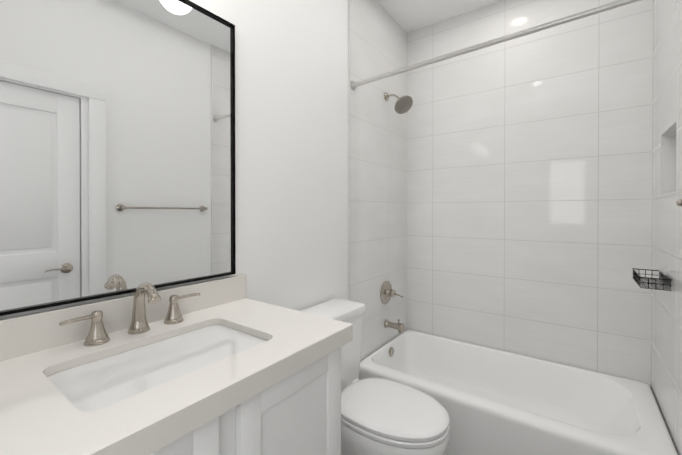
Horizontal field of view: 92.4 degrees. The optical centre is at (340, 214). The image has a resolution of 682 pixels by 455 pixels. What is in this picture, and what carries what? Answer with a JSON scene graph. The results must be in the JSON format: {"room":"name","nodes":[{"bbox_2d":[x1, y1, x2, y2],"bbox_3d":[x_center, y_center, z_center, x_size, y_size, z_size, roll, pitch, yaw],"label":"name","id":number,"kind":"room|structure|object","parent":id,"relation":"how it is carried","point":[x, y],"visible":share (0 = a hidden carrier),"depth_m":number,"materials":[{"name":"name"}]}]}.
{"room":"bathroom","nodes":[
{"label":"bathroom","id":0,"kind":"room"},
{"bbox_2d":[0,0,347,318],"bbox_3d":[-0.379,-0.099,1.577,0.120,2.815,3.236,0,0,36],"label":"wall","id":1,"kind":"structure","parent":0,"point":[291,149],"depth_m":1.64,"materials":[{"name":"white paint"}]},
{"bbox_2d":[0,0,235,315],"bbox_3d":[-0.680,-0.265,1.037,0.022,1.027,0.796,0,0,36],"label":"mirror","id":2,"kind":"object","parent":1,"relation":"attached to","point":[117,147],"visible":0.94,"depth_m":1.00,"materials":[{"name":"clear glass"}]},
{"bbox_2d":[348,0,406,360],"bbox_3d":[0.302,-0.104,2.401,0.012,2.815,0.863,0,0,36],"label":"wall tile","id":3,"kind":"structure","parent":1,"relation":"attached to","point":[377,176],"depth_m":2.32,"materials":[{"name":"white tile"}]},
{"bbox_2d":[380,281,403,303],"bbox_3d":[0.393,0.580,2.395,0.145,0.172,0.172,0,0,36],"label":"shower valve","id":4,"kind":"object","parent":3,"relation":"attached to","point":[387,292],"visible":0.98,"depth_m":2.40,"materials":[{"name":"silver metal"}]},
{"bbox_2d":[384,319,404,332],"bbox_3d":[0.391,0.808,2.398,0.141,0.094,0.062,0,0,36],"label":"tub spout","id":5,"kind":"object","parent":3,"relation":"attached to","point":[399,327],"visible":1,"depth_m":2.38,"materials":[{"name":"silver metal"}]},
{"bbox_2d":[384,93,412,113],"bbox_3d":[0.407,-0.815,2.351,0.209,0.176,0.135,0,0,36],"label":"shower head","id":6,"kind":"object","parent":3,"relation":"attached to","point":[403,104],"visible":1,"depth_m":2.32},
{"bbox_2d":[351,0,640,89],"bbox_3d":[0.681,-0.835,1.635,1.495,0.094,0.054,0,0,36],"label":"curtain rod","id":7,"kind":"object","parent":3,"relation":"attached to","point":[578,16],"visible":1,"depth_m":1.55,"materials":[{"name":"silver metal"}]},
{"bbox_2d":[376,0,500,32],"bbox_3d":[0.325,-1.553,1.056,2.020,0.100,3.396,0,0,36],"label":"ceiling","id":8,"kind":"structure","parent":0,"point":[408,16],"depth_m":2.41,"materials":[{"name":"white paint"}]},
{"bbox_3d":[0.325,1.362,1.075,2.020,0.100,3.396,0,0,36],"label":"floor","id":9,"kind":"structure","parent":0,"visible":0},
{"bbox_2d":[0,274,352,454],"bbox_3d":[-0.458,0.759,0.882,0.569,1.108,0.909,0,0,36],"label":"bathroom vanity","id":10,"kind":"object","parent":9,"relation":"on","point":[223,366],"visible":1,"depth_m":0.83,"materials":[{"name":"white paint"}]},
{"bbox_2d":[59,282,200,346],"bbox_3d":[-0.590,0.283,0.986,0.149,0.156,0.389,0,0,36],"label":"faucet","id":11,"kind":"object","parent":10,"relation":"on","point":[139,332],"depth_m":0.99,"materials":[{"name":"silver metal"}]},
{"bbox_2d":[47,325,267,411],"bbox_3d":[-0.448,0.463,0.868,0.345,0.160,0.508,0,0,36],"label":"sink","id":12,"kind":"object","parent":10,"relation":"in","point":[102,380],"depth_m":0.84,"materials":[{"name":"white ceramic"}]},
{"bbox_2d":[301,299,449,454],"bbox_3d":[0.130,0.901,1.532,0.740,0.817,0.476,0,0,36],"label":"toilet","id":13,"kind":"object","parent":9,"relation":"on","point":[381,416],"visible":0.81,"depth_m":1.40,"materials":[{"name":"white ceramic"}]},
{"bbox_2d":[359,329,677,454],"bbox_3d":[0.919,1.131,1.975,1.490,0.350,0.809,0,0,36],"label":"bathtub","id":14,"kind":"object","parent":9,"relation":"on","point":[491,401],"visible":0.79,"depth_m":1.88,"materials":[{"name":"white ceramic"}]},
{"bbox_3d":[1.201,-0.103,2.355,1.520,2.815,0.120,0,0,36],"label":"wall","id":15,"kind":"structure","parent":0,"visible":0},
{"bbox_2d":[407,0,652,386],"bbox_3d":[1.162,-0.103,2.302,1.496,2.815,0.012,0,0,36],"label":"wall tile","id":16,"kind":"structure","parent":15,"relation":"attached to","point":[529,192],"depth_m":2.19,"materials":[{"name":"white tile"}]},
{"bbox_3d":[0.964,-0.092,0.601,0.160,2.815,3.236,0,0,36],"label":"wall","id":17,"kind":"structure","parent":0,"visible":0},
{"bbox_2d":[651,0,681,454],"bbox_3d":[1.559,-0.098,1.487,0.105,2.815,0.863,0,0,36],"label":"wall tile","id":18,"kind":"structure","parent":17,"relation":"attached to","point":[666,324],"depth_m":1.55,"materials":[{"name":"white tile"}]},
{"bbox_2d":[632,267,671,290],"bbox_3d":[1.486,0.289,1.570,0.107,0.088,0.287,0,0,36],"label":"wire basket","id":19,"kind":"object","parent":18,"relation":"attached to","point":[663,278],"visible":1,"depth_m":1.53,"materials":[{"name":"black metal"}]},
{"bbox_2d":[676,199,681,206],"bbox_3d":[1.006,-0.038,0.857,0.072,0.052,0.683,0,0,36],"label":"towel bar","id":20,"kind":"object","parent":17,"relation":"attached to","point":[679,202],"visible":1,"depth_m":1.12,"materials":[{"name":"silver metal"}]}
]}

